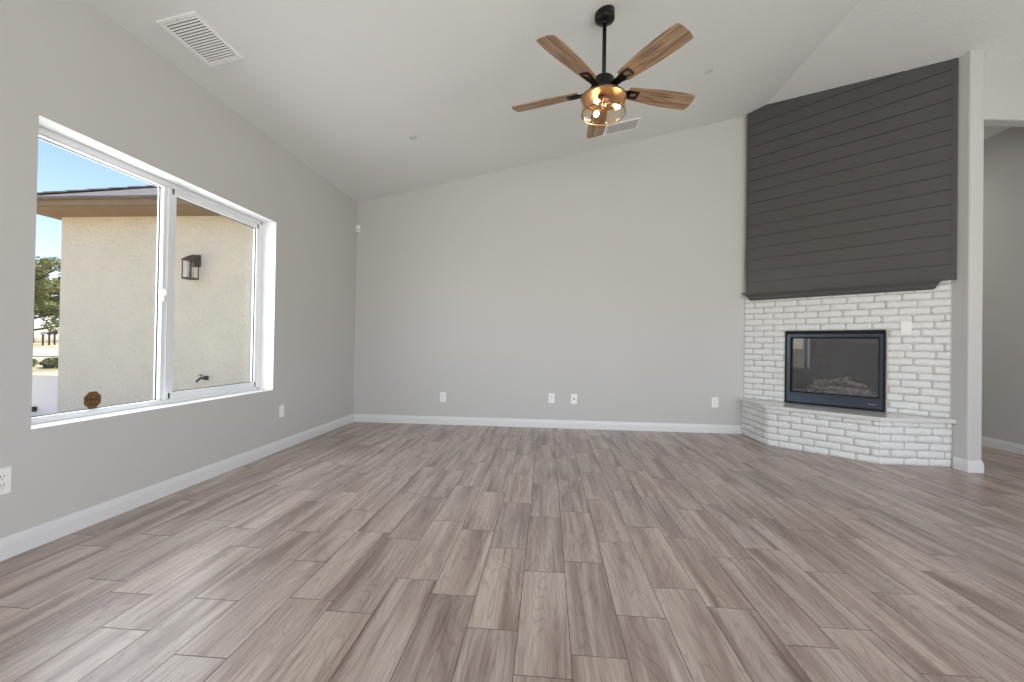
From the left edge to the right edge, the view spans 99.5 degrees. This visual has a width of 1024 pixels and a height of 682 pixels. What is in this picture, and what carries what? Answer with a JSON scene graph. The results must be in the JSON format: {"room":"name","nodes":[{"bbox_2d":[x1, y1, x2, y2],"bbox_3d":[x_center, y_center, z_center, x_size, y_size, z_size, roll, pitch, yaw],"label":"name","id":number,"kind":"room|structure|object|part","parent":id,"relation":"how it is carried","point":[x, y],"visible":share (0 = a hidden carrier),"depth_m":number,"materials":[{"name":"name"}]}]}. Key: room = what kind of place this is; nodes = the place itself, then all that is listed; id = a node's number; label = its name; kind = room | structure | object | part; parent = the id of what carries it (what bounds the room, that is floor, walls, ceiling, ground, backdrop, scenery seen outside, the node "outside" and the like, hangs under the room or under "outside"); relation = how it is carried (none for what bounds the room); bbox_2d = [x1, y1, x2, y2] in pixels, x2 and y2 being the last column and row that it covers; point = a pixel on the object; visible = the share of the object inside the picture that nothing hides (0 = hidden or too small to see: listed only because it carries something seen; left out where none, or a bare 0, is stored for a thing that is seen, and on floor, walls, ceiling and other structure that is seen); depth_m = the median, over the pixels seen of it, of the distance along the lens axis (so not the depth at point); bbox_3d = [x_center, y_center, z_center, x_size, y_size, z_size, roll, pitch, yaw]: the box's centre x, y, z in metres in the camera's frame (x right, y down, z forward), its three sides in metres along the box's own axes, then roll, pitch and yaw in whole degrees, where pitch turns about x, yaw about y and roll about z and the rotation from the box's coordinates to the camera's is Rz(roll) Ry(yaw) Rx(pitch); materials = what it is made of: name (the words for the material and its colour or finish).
{"room":"living room","nodes":[
{"label":"living room","id":0,"kind":"room"},
{"bbox_2d":[0,0,356,537],"bbox_3d":[-2.749,-0.345,3.263,0.220,3.654,11.950,1,0,5],"label":"wall","id":1,"kind":"structure","parent":0,"point":[68,69],"depth_m":3.15,"materials":[{"name":"grey paint"}]},
{"bbox_2d":[0,466,11,494],"bbox_3d":[-2.727,0.752,2.315,0.010,0.142,0.088,1,0,5],"label":"wall outlet","id":2,"kind":"object","parent":1,"relation":"attached to","point":[5,473],"visible":1,"depth_m":2.33,"materials":[{"name":"white plastic"}]},
{"bbox_2d":[0,473,5,480],"bbox_3d":[-2.725,0.728,2.315,0.004,0.040,0.035,1,0,5],"label":"receptacle","id":3,"kind":"object","parent":2,"relation":"attached to","point":[2,475],"depth_m":2.32,"materials":[{"name":"white plastic"}]},
{"bbox_2d":[0,482,5,489],"bbox_3d":[-2.725,0.776,2.315,0.004,0.040,0.035,1,0,5],"label":"receptacle","id":4,"kind":"object","parent":2,"relation":"attached to","point":[2,484],"depth_m":2.32,"materials":[{"name":"white plastic"}]},
{"bbox_2d":[31,126,262,424],"bbox_3d":[-2.795,-0.386,3.550,0.100,1.782,2.163,1,0,5],"label":"window","id":5,"kind":"structure","parent":1,"relation":"in","point":[168,193],"depth_m":3.48,"materials":[{"name":"white plastic"}]},
{"bbox_2d":[84,391,100,408],"bbox_3d":[-2.867,0.403,2.964,0.002,0.115,0.115,1,0,5],"label":"window sticker","id":6,"kind":"object","parent":5,"relation":"attached to","point":[92,399],"visible":1,"depth_m":2.96,"materials":[{"name":"orange plastic"}]},
{"bbox_3d":[-2.743,-0.381,4.037,0.035,1.712,1.114,1,0,5],"label":"sash","id":7,"kind":"part","parent":5,"relation":"part of","materials":[{"name":"white plastic"}]},
{"bbox_2d":[0,414,353,561],"bbox_3d":[-2.758,1.113,1.985,0.014,0.118,9.130,1,0,5],"label":"baseboard","id":8,"kind":"structure","parent":1,"relation":"attached to","point":[12,545],"depth_m":3.07,"materials":[{"name":"white wood"}]},
{"bbox_2d":[279,405,283,417],"bbox_3d":[-2.528,0.770,4.763,0.010,0.133,0.083,1,0,5],"label":"wall plate","id":9,"kind":"object","parent":1,"relation":"attached to","point":[281,407],"visible":1,"depth_m":4.75,"materials":[{"name":"white plastic"}]},
{"bbox_2d":[0,422,1023,681],"bbox_3d":[1.576,1.350,2.969,8.800,0.200,12.100,1,0,5],"label":"floor","id":10,"kind":"structure","parent":0,"point":[354,551],"depth_m":2.30,"materials":[{"name":"brown wood"}]},
{"bbox_2d":[739,277,955,466],"bbox_3d":[3.885,0.205,5.274,1.510,2.200,1.512,1,0,5],"label":"brick fireplace","id":11,"kind":"object","parent":10,"relation":"on","point":[915,428],"visible":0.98,"depth_m":4.86,"materials":[{"name":"white brick"}]},
{"bbox_2d":[784,330,885,411],"bbox_3d":[4.059,0.342,5.428,0.416,0.931,1.009,1,-1,-40],"label":"fireplace insert","id":12,"kind":"object","parent":11,"relation":"in","point":[842,368],"visible":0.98,"depth_m":5.43,"materials":[{"name":"black metal"}]},
{"bbox_2d":[900,321,911,334],"bbox_3d":[4.343,-0.143,4.777,0.010,0.144,0.092,1,-1,-40],"label":"light switch","id":13,"kind":"object","parent":11,"relation":"attached to","point":[906,327],"visible":1,"depth_m":4.77,"materials":[{"name":"white plastic"}]},
{"bbox_2d":[353,116,747,433],"bbox_3d":[1.178,-0.858,6.338,7.110,4.855,0.150,1,0,5],"label":"wall","id":14,"kind":"structure","parent":0,"point":[612,277],"depth_m":6.29,"materials":[{"name":"grey paint"}]},
{"bbox_2d":[440,392,445,401],"bbox_3d":[-1.024,0.830,6.422,0.088,0.142,0.010,1,0,5],"label":"wall outlet","id":15,"kind":"object","parent":14,"relation":"attached to","point":[442,394],"visible":1,"depth_m":6.42,"materials":[{"name":"white plastic"}]},
{"bbox_2d":[354,414,741,433],"bbox_3d":[0.416,1.199,6.299,5.609,0.118,0.014,1,0,5],"label":"baseboard","id":16,"kind":"structure","parent":14,"relation":"attached to","point":[443,420],"depth_m":6.28,"materials":[{"name":"white wood"}]},
{"bbox_2d":[548,393,554,402],"bbox_3d":[0.573,0.830,6.292,0.088,0.142,0.010,1,0,5],"label":"wall outlet","id":17,"kind":"object","parent":14,"relation":"attached to","point":[551,397],"visible":1,"depth_m":6.29,"materials":[{"name":"white plastic"}]},
{"bbox_2d":[571,394,576,403],"bbox_3d":[0.896,0.837,6.262,0.088,0.142,0.017,1,0,5],"label":"cable jack","id":18,"kind":"object","parent":14,"relation":"attached to","point":[573,396],"visible":1,"depth_m":6.26,"materials":[{"name":"white plastic"}]},
{"bbox_2d":[712,397,717,407],"bbox_3d":[2.861,0.866,6.105,0.088,0.142,0.010,1,0,5],"label":"wall outlet","id":19,"kind":"object","parent":14,"relation":"attached to","point":[714,399],"visible":1,"depth_m":6.10,"materials":[{"name":"white plastic"}]},
{"bbox_2d":[87,0,1023,202],"bbox_3d":[1.592,-2.704,3.006,9.000,1.423,12.200,1,0,5],"label":"ceiling","id":20,"kind":"structure","parent":0,"point":[343,87],"depth_m":4.19,"materials":[{"name":"white paint"}]},
{"bbox_2d":[156,11,243,66],"bbox_3d":[-2.251,-2.186,3.159,0.285,0.067,0.475,1,0,5],"label":"ceiling vent","id":21,"kind":"object","parent":20,"relation":"in","point":[190,29],"visible":1,"depth_m":3.13,"materials":[{"name":"white plastic"}]},
{"bbox_2d":[512,5,694,137],"bbox_3d":[0.779,-2.341,3.688,1.587,0.895,1.529,1,0,5],"label":"ceiling fan","id":22,"kind":"object","parent":20,"relation":"hanging from","point":[604,94],"visible":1,"depth_m":3.55,"materials":[{"name":"brown wood"}]},
{"bbox_3d":[0.293,-2.110,3.837,0.606,0.008,0.180,1,12,24],"label":"fan blade","id":23,"kind":"part","parent":22,"relation":"part of","materials":[{"name":"brown wood"}]},
{"bbox_3d":[0.423,-2.112,3.243,0.180,0.008,0.606,18,11,41],"label":"fan blade","id":24,"kind":"part","parent":22,"relation":"part of","materials":[{"name":"brown wood"}]},
{"bbox_3d":[0.819,-2.099,4.145,0.180,0.008,0.606,-12,-2,5],"label":"fan blade","id":25,"kind":"part","parent":22,"relation":"part of","materials":[{"name":"brown wood"}]},
{"bbox_3d":[1.029,-2.103,3.182,0.180,0.008,0.606,16,-8,-29],"label":"fan blade","id":26,"kind":"part","parent":22,"relation":"part of","materials":[{"name":"brown wood"}]},
{"bbox_3d":[1.274,-2.095,3.740,0.606,0.008,0.180,1,-13,-12],"label":"fan blade","id":27,"kind":"part","parent":22,"relation":"part of","materials":[{"name":"brown wood"}]},
{"bbox_2d":[603,117,641,135],"bbox_3d":[1.450,-2.824,5.718,0.456,0.103,0.290,1,0,5],"label":"ceiling vent","id":28,"kind":"object","parent":20,"relation":"in","point":[631,124],"visible":0.97,"depth_m":5.71,"materials":[{"name":"white plastic"}]},
{"bbox_2d":[951,50,983,467],"bbox_3d":[4.823,-0.714,6.481,0.135,4.488,4.310,1,0,5],"label":"wall partition","id":29,"kind":"structure","parent":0,"point":[967,289],"depth_m":4.35,"materials":[{"name":"grey paint"}]},
{"bbox_2d":[742,58,957,300],"bbox_3d":[3.923,-1.876,5.266,0.108,2.647,2.073,1,-1,-40],"label":"panel","id":30,"kind":"object","parent":29,"relation":"attached to","point":[852,188],"visible":1,"depth_m":5.11,"materials":[{"name":"grey wood"}]},
{"bbox_3d":[3.283,-1.908,6.034,0.022,2.529,0.020,1,-1,-40],"label":"edge trim","id":31,"kind":"part","parent":30,"relation":"part of","materials":[{"name":"grey wood"}]},
{"bbox_3d":[3.873,-0.606,5.289,0.108,0.107,1.984,1,-1,-40],"label":"crown moulding","id":32,"kind":"part","parent":30,"relation":"part of","materials":[{"name":"grey wood"}]},
{"bbox_3d":[4.587,-1.786,4.495,0.022,2.303,0.038,1,-1,-40],"label":"edge trim","id":33,"kind":"part","parent":30,"relation":"part of","materials":[{"name":"grey wood"}]},
{"bbox_2d":[953,457,983,472],"bbox_3d":[4.783,1.270,6.459,0.149,0.118,4.324,1,0,5],"label":"baseboard","id":34,"kind":"structure","parent":29,"relation":"attached to","point":[969,466],"depth_m":4.31,"materials":[{"name":"white wood"}]},
{"bbox_2d":[982,127,1023,444],"bbox_3d":[5.918,-0.534,2.633,0.150,4.302,12.100,1,0,5],"label":"wall","id":35,"kind":"structure","parent":0,"point":[1003,179],"depth_m":5.35,"materials":[{"name":"grey paint"}]},
{"bbox_2d":[982,436,1023,454],"bbox_3d":[5.807,1.256,2.625,0.014,0.118,11.800,1,0,5],"label":"baseboard","id":36,"kind":"structure","parent":35,"relation":"attached to","point":[1012,447],"depth_m":5.31,"materials":[{"name":"white wood"}]},
{"bbox_2d":[984,54,1023,126],"bbox_3d":[5.388,-2.576,4.451,1.285,0.698,0.129,1,0,-1],"label":"wall header","id":37,"kind":"structure","parent":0,"point":[1003,78],"depth_m":4.38,"materials":[{"name":"grey paint"}]},
{"label":"outside","id":38,"kind":"structure","parent":0,"visible":0},
{"bbox_2d":[32,336,58,373],"bbox_3d":[-0.011,0.670,-0.005,600.000,1.684,600.000,1,0,5],"label":"ground","id":39,"kind":"structure","parent":38,"point":[38,369],"depth_m":25.95,"materials":[{"name":"beige soil"}]},
{"bbox_2d":[40,332,45,345],"bbox_3d":[-41.142,-0.136,38.017,0.560,1.390,0.280,1,-1,35],"label":"mailbox","id":40,"kind":"object","parent":39,"relation":"on","point":[41,333],"visible":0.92,"depth_m":37.96,"materials":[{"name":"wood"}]},
{"bbox_2d":[31,374,57,415],"bbox_3d":[-9.834,1.007,8.177,7.100,0.800,0.160,1,0,5],"label":"wall","id":41,"kind":"structure","parent":39,"relation":"on","point":[44,386],"depth_m":8.02,"materials":[{"name":"white paint"}]},
{"bbox_2d":[33,357,57,368],"bbox_3d":[-20.135,0.979,19.006,4.234,0.546,1.565,1,0,5],"label":"shrub","id":42,"kind":"object","parent":39,"relation":"on","point":[52,362],"visible":0.17,"depth_m":18.83,"materials":[{"name":"green plant"}]},
{"bbox_2d":[34,281,58,320],"bbox_3d":[-76.926,-6.439,67.340,10.507,12.634,11.400,1,0,5],"label":"tree","id":43,"kind":"object","parent":39,"relation":"on","point":[38,311],"visible":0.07,"depth_m":68.45,"materials":[{"name":"green plant"}]},
{"bbox_2d":[33,256,60,342],"bbox_3d":[-50.701,-4.357,46.818,11.566,9.490,9.454,1,0,-11],"label":"tree","id":44,"kind":"object","parent":39,"relation":"on","point":[44,263],"visible":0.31,"depth_m":46.41,"materials":[{"name":"green plant"}]},
{"bbox_2d":[35,274,59,304],"bbox_3d":[-59.833,-5.043,58.110,10.990,10.537,10.418,1,-1,33],"label":"tree","id":45,"kind":"object","parent":39,"relation":"on","point":[55,298],"visible":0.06,"depth_m":57.07,"materials":[{"name":"green plant"}]},
{"bbox_2d":[46,331,51,344],"bbox_3d":[-41.606,-0.159,38.968,0.560,1.390,0.280,1,-1,35],"label":"mailbox","id":46,"kind":"object","parent":39,"relation":"on","point":[49,333],"visible":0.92,"depth_m":38.89,"materials":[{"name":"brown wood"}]},
{"bbox_2d":[52,331,57,344],"bbox_3d":[-42.129,-0.185,39.922,0.560,1.390,0.280,1,-1,35],"label":"mailbox","id":47,"kind":"object","parent":39,"relation":"on","point":[54,333],"visible":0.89,"depth_m":39.88,"materials":[{"name":"brown wood"}]},
{"bbox_2d":[36,185,252,412],"bbox_3d":[-4.470,-0.932,8.918,4.146,4.864,7.068,1,0,5],"label":"stucco house wing","id":48,"kind":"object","parent":39,"relation":"on","point":[109,235],"visible":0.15,"depth_m":6.04,"materials":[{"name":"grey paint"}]},
{"bbox_2d":[181,254,200,279],"bbox_3d":[-4.337,-1.009,5.877,0.153,0.357,0.209,1,0,5],"label":"wall lantern","id":49,"kind":"object","parent":48,"relation":"attached to","point":[194,260],"visible":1,"depth_m":5.85,"materials":[{"name":"brown metal"}]},
{"bbox_3d":[-4.347,-1.102,5.973,0.114,0.170,0.022,1,0,5],"label":"plate","id":50,"kind":"part","parent":49,"relation":"part of","materials":[{"name":"brown metal"}]},
{"bbox_2d":[196,374,208,382],"bbox_3d":[-4.216,0.509,5.891,0.075,0.106,0.142,1,0,12],"label":"bib","id":51,"kind":"object","parent":48,"relation":"attached to","point":[203,377],"visible":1,"depth_m":5.92,"materials":[{"name":"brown metal"}]},
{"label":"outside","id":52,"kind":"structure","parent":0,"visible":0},
{"bbox_2d":[33,348,58,355],"bbox_3d":[-30.028,0.629,13.840,33.871,0.264,90.557,1,-1,25],"label":"road","id":53,"kind":"structure","parent":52,"point":[36,351],"depth_m":29.60,"materials":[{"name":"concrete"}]}
]}

